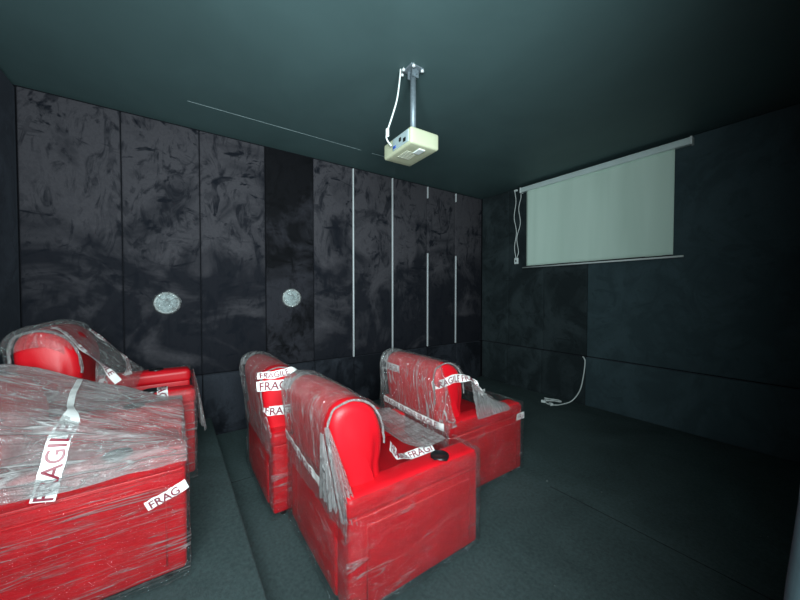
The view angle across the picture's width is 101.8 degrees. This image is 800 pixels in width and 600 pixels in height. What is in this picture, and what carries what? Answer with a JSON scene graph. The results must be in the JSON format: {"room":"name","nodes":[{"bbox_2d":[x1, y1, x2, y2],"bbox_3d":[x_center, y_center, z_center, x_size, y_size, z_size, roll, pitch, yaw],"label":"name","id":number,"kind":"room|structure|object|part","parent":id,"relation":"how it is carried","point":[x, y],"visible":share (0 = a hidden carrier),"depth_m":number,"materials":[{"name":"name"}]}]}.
{"room":"home theater","nodes":[
{"label":"home theater","id":0,"kind":"room"},
{"bbox_2d":[0,69,20,375],"bbox_3d":[-2.023,-0.112,1.023,0.162,3.240,4.240,-1,2,-35],"label":"wall","id":1,"kind":"structure","parent":0,"point":[9,251],"depth_m":2.48,"materials":[{"name":"fabric"}]},
{"bbox_2d":[12,84,481,434],"bbox_3d":[-0.846,-0.183,4.335,5.890,3.240,0.162,-1,2,-35],"label":"wall","id":2,"kind":"structure","parent":0,"point":[118,210],"depth_m":3.55,"materials":[{"name":"fabric"}]},
{"bbox_3d":[-2.880,-0.477,2.875,0.643,2.554,0.054,-1,2,-35],"label":"wall panel","id":3,"kind":"part","parent":2,"relation":"part of","materials":[{"name":"fabric"}]},
{"bbox_3d":[-2.357,-0.485,3.242,0.619,2.554,0.054,-1,2,-35],"label":"wall panel","id":4,"kind":"part","parent":2,"relation":"part of","materials":[{"name":"fabric"}]},
{"bbox_2d":[154,291,180,313],"bbox_3d":[-2.317,0.031,3.231,0.239,0.239,0.043,-1,2,-35],"label":"wall speaker","id":5,"kind":"object","parent":2,"relation":"attached to","point":[166,302],"visible":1,"depth_m":3.23,"materials":[{"name":"white plastic"}]},
{"bbox_2d":[156,294,177,311],"bbox_3d":[-2.317,0.031,3.232,0.178,0.178,0.024,-1,2,-35],"label":"grille","id":6,"kind":"object","parent":5,"relation":"attached to","point":[164,302],"depth_m":3.23,"materials":[{"name":"silver metal"}]},
{"bbox_3d":[-2.348,1.130,3.264,0.622,0.660,0.084,-1,2,-35],"label":"wall panel","id":7,"kind":"part","parent":2,"relation":"part of","materials":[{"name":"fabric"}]},
{"bbox_3d":[-1.823,1.122,3.631,0.642,0.660,0.084,-1,2,-35],"label":"wall panel","id":8,"kind":"part","parent":2,"relation":"part of","materials":[{"name":"fabric"}]},
{"bbox_3d":[-1.835,-0.492,3.607,0.639,2.554,0.054,-1,2,-35],"label":"wall panel","id":9,"kind":"part","parent":2,"relation":"part of","materials":[{"name":"fabric"}]},
{"bbox_3d":[-1.333,-0.500,3.958,0.569,2.554,0.054,-1,2,-35],"label":"wall panel","id":10,"kind":"part","parent":2,"relation":"part of","materials":[{"name":"black fabric"}]},
{"bbox_2d":[283,289,300,306],"bbox_3d":[-1.309,-0.025,3.936,0.239,0.239,0.043,-1,2,-35],"label":"wall speaker","id":11,"kind":"object","parent":2,"relation":"attached to","point":[291,297],"visible":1,"depth_m":3.93,"materials":[{"name":"white plastic"}]},
{"bbox_2d":[284,291,298,304],"bbox_3d":[-1.310,-0.025,3.937,0.178,0.178,0.024,-1,2,-35],"label":"grille","id":12,"kind":"object","parent":11,"relation":"attached to","point":[290,297],"depth_m":3.93,"materials":[{"name":"silver metal"}]},
{"bbox_3d":[-1.324,1.115,3.981,0.562,0.660,0.084,-1,2,-35],"label":"wall panel","id":13,"kind":"part","parent":2,"relation":"part of","materials":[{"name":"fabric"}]},
{"bbox_3d":[-0.873,-0.507,4.280,0.540,2.554,0.054,-1,2,-35],"label":"wall panel","id":14,"kind":"part","parent":2,"relation":"part of","materials":[{"name":"fabric"}]},
{"bbox_3d":[-0.865,1.108,4.302,0.542,0.660,0.084,-1,2,-35],"label":"wall panel","id":15,"kind":"part","parent":2,"relation":"part of","materials":[{"name":"fabric"}]},
{"bbox_2d":[352,168,353,356],"bbox_3d":[-0.635,-0.500,4.419,0.013,2.550,0.027,-1,2,-35],"label":"trim","id":16,"kind":"structure","parent":2,"relation":"attached to","point":[353,168],"depth_m":4.41,"materials":[{"name":"metal"}]},
{"bbox_3d":[-0.387,-0.514,4.621,0.631,2.554,0.054,-1,2,-35],"label":"wall panel","id":17,"kind":"part","parent":2,"relation":"part of","materials":[{"name":"fabric"}]},
{"bbox_3d":[-0.378,1.101,4.644,0.632,0.660,0.084,-1,2,-35],"label":"wall panel","id":18,"kind":"part","parent":2,"relation":"part of","materials":[{"name":"fabric"}]},
{"bbox_2d":[392,178,392,351],"bbox_3d":[-0.111,-0.508,4.785,0.012,2.550,0.027,-1,2,-35],"label":"trim","id":19,"kind":"structure","parent":2,"relation":"attached to","point":[392,178],"depth_m":4.77,"materials":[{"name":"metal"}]},
{"bbox_3d":[0.150,-0.522,4.996,0.663,2.554,0.054,-1,2,-35],"label":"wall panel","id":20,"kind":"part","parent":2,"relation":"part of","materials":[{"name":"fabric"}]},
{"bbox_3d":[0.159,1.093,5.019,0.662,0.660,0.084,-1,2,-35],"label":"wall panel","id":21,"kind":"part","parent":2,"relation":"part of","materials":[{"name":"fabric"}]},
{"bbox_2d":[427,253,427,345],"bbox_3d":[0.438,-0.001,5.181,0.010,1.480,0.027,-1,2,-35],"label":"trim","id":22,"kind":"structure","parent":2,"relation":"attached to","point":[427,253],"depth_m":5.17,"materials":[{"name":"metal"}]},
{"bbox_3d":[0.679,-0.530,5.367,0.612,2.554,0.054,-1,2,-35],"label":"wall panel","id":23,"kind":"part","parent":2,"relation":"part of","materials":[{"name":"fabric"}]},
{"bbox_3d":[0.687,1.085,5.389,0.612,0.660,0.084,-1,2,-35],"label":"wall panel","id":24,"kind":"part","parent":2,"relation":"part of","materials":[{"name":"fabric"}]},
{"bbox_2d":[455,256,455,342],"bbox_3d":[0.946,-0.009,5.536,0.008,1.480,0.027,-1,2,-35],"label":"trim","id":25,"kind":"structure","parent":2,"relation":"attached to","point":[455,256],"depth_m":5.53,"materials":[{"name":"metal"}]},
{"bbox_3d":[1.195,1.077,5.745,0.612,0.660,0.084,-1,2,-35],"label":"wall panel","id":26,"kind":"part","parent":2,"relation":"part of","materials":[{"name":"fabric"}]},
{"bbox_3d":[1.203,-0.538,5.734,0.652,2.554,0.054,-1,2,-35],"label":"wall panel","id":27,"kind":"part","parent":2,"relation":"part of","materials":[{"name":"fabric"}]},
{"bbox_2d":[0,0,799,198],"bbox_3d":[0.323,-1.827,2.629,5.890,0.120,4.240,-1,2,-35],"label":"ceiling","id":28,"kind":"structure","parent":0,"point":[515,94],"depth_m":2.52,"materials":[{"name":"paint"}]},
{"bbox_2d":[189,101,383,156],"bbox_3d":[-0.893,-1.788,3.591,2.440,0.004,0.006,-1,2,-35],"label":"trim","id":29,"kind":"structure","parent":28,"relation":"attached to","point":[189,101],"depth_m":3.28,"materials":[{"name":"grey metal"}]},
{"bbox_2d":[386,68,400,145],"bbox_3d":[-0.052,-1.467,2.487,0.125,0.584,0.035,0,1,17],"label":"cable","id":30,"kind":"object","parent":28,"relation":"hanging from","point":[387,129],"visible":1,"depth_m":2.47,"materials":[{"name":"white plastic"}]},
{"bbox_2d":[401,62,423,126],"bbox_3d":[0.088,-1.497,2.493,0.155,0.533,0.161,-1,2,-35],"label":"bracket","id":31,"kind":"object","parent":28,"relation":"attached to","point":[412,70],"visible":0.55,"depth_m":2.47,"materials":[{"name":"metal"}]},
{"bbox_2d":[384,126,437,165],"bbox_3d":[0.088,-1.183,2.539,0.296,0.134,0.386,-1,1,-33],"label":"projector","id":32,"kind":"object","parent":31,"relation":"hanging from","point":[413,145],"visible":1,"depth_m":2.43,"materials":[{"name":"beige plastic"}]},
{"bbox_3d":[0.004,-1.186,2.415,0.010,0.089,0.214,-1,1,-33],"label":"port panel","id":33,"kind":"part","parent":32,"relation":"part of","materials":[{"name":"beige plastic"}]},
{"bbox_2d":[398,151,416,159],"bbox_3d":[0.059,-1.121,2.518,0.104,0.005,0.127,-1,1,-33],"label":"vent","id":34,"kind":"object","parent":32,"relation":"attached to","point":[405,155],"depth_m":2.52,"materials":[{"name":"beige plastic"}]},
{"bbox_3d":[0.100,-1.758,2.487,0.120,0.012,0.120,-1,2,-35],"label":"ceiling plate","id":35,"kind":"part","parent":31,"relation":"part of","materials":[{"name":"metal"}]},
{"bbox_2d":[216,376,799,599],"bbox_3d":[0.748,1.560,2.096,5.890,0.150,5.720,-1,2,-35],"label":"floor","id":36,"kind":"structure","parent":0,"point":[729,509],"depth_m":2.18,"materials":[{"name":"grey carpet"}]},
{"bbox_2d":[101,418,266,599],"bbox_3d":[-1.148,1.407,1.055,1.355,0.199,4.995,-1,2,-35],"label":"platform","id":37,"kind":"object","parent":36,"relation":"on","point":[223,566],"visible":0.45,"depth_m":1.71,"materials":[{"name":"grey carpet"}]},
{"bbox_2d":[0,364,191,599],"bbox_3d":[-1.614,0.811,1.599,0.955,0.969,0.932,-1,2,-35],"label":"recliner armchair","id":38,"kind":"object","parent":37,"relation":"on","point":[93,504],"visible":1,"depth_m":1.37,"materials":[{"name":"red leather"}]},
{"bbox_3d":[-1.839,0.711,1.450,0.337,0.668,0.730,-1,2,-35],"label":"backrest","id":39,"kind":"part","parent":38,"relation":"part of","materials":[{"name":"red leather"}]},
{"bbox_3d":[-1.383,1.013,1.332,0.851,0.484,0.149,-1,2,-35],"label":"arm","id":40,"kind":"part","parent":38,"relation":"part of","materials":[{"name":"red leather"}]},
{"bbox_2d":[66,428,178,460],"bbox_3d":[-1.494,0.900,1.696,0.585,0.221,0.584,-1,2,-35],"label":"seat cushion","id":41,"kind":"object","parent":38,"relation":"on","point":[83,449],"depth_m":1.84,"materials":[{"name":"red leather"}]},
{"bbox_3d":[-1.800,1.000,1.928,0.851,0.484,0.149,-1,2,-35],"label":"arm","id":42,"kind":"part","parent":38,"relation":"part of","materials":[{"name":"red leather"}]},
{"bbox_2d":[5,319,205,477],"bbox_3d":[-2.063,0.711,2.424,1.014,1.134,0.933,-1,2,-35],"label":"recliner armchair","id":43,"kind":"object","parent":37,"relation":"on","point":[67,349],"visible":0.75,"depth_m":2.12,"materials":[{"name":"red leather"}]},
{"bbox_3d":[-2.307,0.575,2.255,0.337,0.804,0.730,-1,2,-35],"label":"backrest","id":44,"kind":"part","parent":43,"relation":"part of","materials":[{"name":"red leather"}]},
{"bbox_3d":[-2.268,0.966,2.735,0.851,0.512,0.149,-1,2,-35],"label":"arm","id":45,"kind":"part","parent":43,"relation":"part of","materials":[{"name":"red leather"}]},
{"bbox_3d":[-1.851,0.979,2.139,0.851,0.512,0.149,-1,2,-35],"label":"arm","id":46,"kind":"part","parent":43,"relation":"part of","materials":[{"name":"red leather"}]},
{"bbox_2d":[239,351,379,514],"bbox_3d":[-0.771,0.954,2.735,0.946,1.035,0.916,-1,2,-35],"label":"recliner armchair","id":47,"kind":"object","parent":36,"relation":"on","point":[270,450],"visible":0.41,"depth_m":2.25,"materials":[{"name":"red leather"}]},
{"bbox_3d":[-0.952,1.185,3.057,0.851,0.470,0.149,-1,2,-35],"label":"arm","id":48,"kind":"part","parent":47,"relation":"part of","materials":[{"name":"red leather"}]},
{"bbox_3d":[-1.072,1.151,2.528,0.072,0.550,0.600,-1,2,-35],"label":"panel","id":49,"kind":"part","parent":47,"relation":"part of","materials":[{"name":"red leather"}]},
{"bbox_3d":[-0.991,0.826,2.578,0.337,0.738,0.730,-1,2,-35],"label":"backrest","id":50,"kind":"part","parent":47,"relation":"part of","materials":[{"name":"red leather"}]},
{"bbox_3d":[-0.535,1.197,2.461,0.851,0.470,0.149,-1,2,-35],"label":"arm","id":51,"kind":"part","parent":47,"relation":"part of","materials":[{"name":"red leather"}]},
{"bbox_2d":[281,370,476,599],"bbox_3d":[-0.164,0.969,2.030,0.963,1.035,0.919,-1,2,-35],"label":"recliner armchair","id":52,"kind":"object","parent":36,"relation":"on","point":[375,505],"visible":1,"depth_m":1.66,"materials":[{"name":"red leather"}]},
{"bbox_3d":[-0.460,1.166,1.828,0.072,0.550,0.600,-1,2,-35],"label":"panel","id":53,"kind":"part","parent":52,"relation":"part of","materials":[{"name":"red leather"}]},
{"bbox_3d":[-0.378,0.841,1.878,0.337,0.738,0.730,-1,2,-35],"label":"backrest","id":54,"kind":"part","parent":52,"relation":"part of","materials":[{"name":"red leather"}]},
{"bbox_3d":[-0.339,1.200,2.357,0.851,0.470,0.149,-1,2,-35],"label":"arm","id":55,"kind":"part","parent":52,"relation":"part of","materials":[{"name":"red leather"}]},
{"bbox_2d":[379,433,429,470],"bbox_3d":[-0.034,1.102,2.125,0.585,0.215,0.584,-1,2,-35],"label":"seat cushion","id":56,"kind":"object","parent":52,"relation":"on","point":[387,459],"depth_m":2.17,"materials":[{"name":"red leather"}]},
{"bbox_3d":[0.077,1.212,1.761,0.851,0.470,0.149,-1,2,-35],"label":"arm","id":57,"kind":"part","parent":52,"relation":"part of","materials":[{"name":"red leather"}]},
{"bbox_2d":[380,348,523,487],"bbox_3d":[0.417,0.951,2.862,0.945,1.035,0.921,-1,2,-35],"label":"recliner armchair","id":58,"kind":"object","parent":36,"relation":"on","point":[427,390],"visible":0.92,"depth_m":2.52,"materials":[{"name":"red leather"}]},
{"bbox_3d":[0.114,1.148,2.656,0.072,0.550,0.600,-1,2,-35],"label":"panel","id":59,"kind":"part","parent":58,"relation":"part of","materials":[{"name":"red leather"}]},
{"bbox_3d":[0.195,0.824,2.706,0.337,0.738,0.730,-1,2,-35],"label":"backrest","id":60,"kind":"part","parent":58,"relation":"part of","materials":[{"name":"red leather"}]},
{"bbox_2d":[460,399,479,411],"bbox_3d":[0.540,1.084,2.953,0.585,0.215,0.584,-1,2,-35],"label":"seat cushion","id":61,"kind":"object","parent":58,"relation":"on","point":[465,405],"depth_m":3.02,"materials":[{"name":"red leather"}]},
{"bbox_3d":[0.651,1.195,2.590,0.851,0.470,0.149,-1,2,-35],"label":"arm","id":62,"kind":"part","parent":58,"relation":"part of","materials":[{"name":"red leather"}]},
{"bbox_2d":[232,476,771,599],"bbox_3d":[0.415,1.478,2.412,3.539,0.002,0.804,0,1,19],"label":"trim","id":63,"kind":"structure","parent":36,"relation":"on","point":[252,476],"depth_m":1.98,"materials":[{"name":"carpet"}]},
{"bbox_2d":[541,356,585,405],"bbox_3d":[2.227,1.097,4.447,0.525,0.681,0.310,1,2,35],"label":"power cable","id":64,"kind":"object","parent":36,"relation":"on","point":[545,400],"visible":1,"depth_m":4.45,"materials":[{"name":"white plastic"}]},
{"bbox_2d":[481,103,799,462],"bbox_3d":[2.670,-0.182,4.308,0.160,3.240,4.240,-1,2,-35],"label":"wall","id":65,"kind":"structure","parent":0,"point":[704,342],"depth_m":3.52,"materials":[{"name":"grey fabric"}]},
{"bbox_3d":[1.663,1.078,5.700,0.075,0.660,0.528,-1,2,-35],"label":"wall panel","id":66,"kind":"part","parent":65,"relation":"part of","materials":[{"name":"grey fabric"}]},
{"bbox_3d":[1.666,-0.541,5.691,0.036,2.562,0.568,-1,2,-35],"label":"wall panel","id":67,"kind":"part","parent":65,"relation":"part of","materials":[{"name":"grey fabric"}]},
{"bbox_2d":[514,189,520,263],"bbox_3d":[1.898,-1.185,5.254,0.036,1.205,0.130,-1,2,-35],"label":"cable","id":68,"kind":"object","parent":65,"relation":"attached to","point":[516,260],"visible":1,"depth_m":5.26,"materials":[{"name":"white plastic"}]},
{"bbox_3d":[1.996,1.088,5.225,0.075,0.660,0.628,-1,2,-35],"label":"wall panel","id":69,"kind":"part","parent":65,"relation":"part of","materials":[{"name":"grey fabric"}]},
{"bbox_3d":[2.010,-0.531,5.200,0.036,2.562,0.628,-1,2,-35],"label":"wall panel","id":70,"kind":"part","parent":65,"relation":"part of","materials":[{"name":"grey fabric"}]},
{"bbox_3d":[2.360,1.099,4.705,0.075,0.660,0.638,-1,2,-35],"label":"wall panel","id":71,"kind":"part","parent":65,"relation":"part of","materials":[{"name":"grey fabric"}]},
{"bbox_3d":[2.374,-0.520,4.680,0.036,2.562,0.638,-1,2,-35],"label":"wall panel","id":72,"kind":"part","parent":65,"relation":"part of","materials":[{"name":"grey fabric"}]},
{"bbox_2d":[519,136,693,267],"bbox_3d":[2.526,-1.124,4.333,0.083,1.280,2.094,-1,2,-35],"label":"projection screen","id":73,"kind":"object","parent":65,"relation":"attached to","point":[620,209],"visible":1,"depth_m":4.15,"materials":[{"name":"fabric"}]},
{"bbox_3d":[3.163,1.124,3.558,0.075,0.660,2.158,-1,2,-35],"label":"wall panel","id":74,"kind":"part","parent":65,"relation":"part of","materials":[{"name":"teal fabric"}]},
{"bbox_3d":[3.177,-0.495,3.533,0.036,2.562,2.158,-1,2,-35],"label":"wall panel","id":75,"kind":"part","parent":65,"relation":"part of","materials":[{"name":"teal fabric"}]},
{"bbox_3d":[1.501,-0.111,0.983,5.890,3.240,0.132,-1,2,-35],"label":"wall","id":76,"kind":"structure","parent":0,"visible":0},
{"bbox_2d":[783,487,799,599],"bbox_3d":[0.877,0.141,0.669,0.220,2.750,0.096,-1,2,-35],"label":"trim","id":77,"kind":"structure","parent":76,"relation":"attached to","point":[792,583],"depth_m":0.65,"materials":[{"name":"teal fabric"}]}
]}

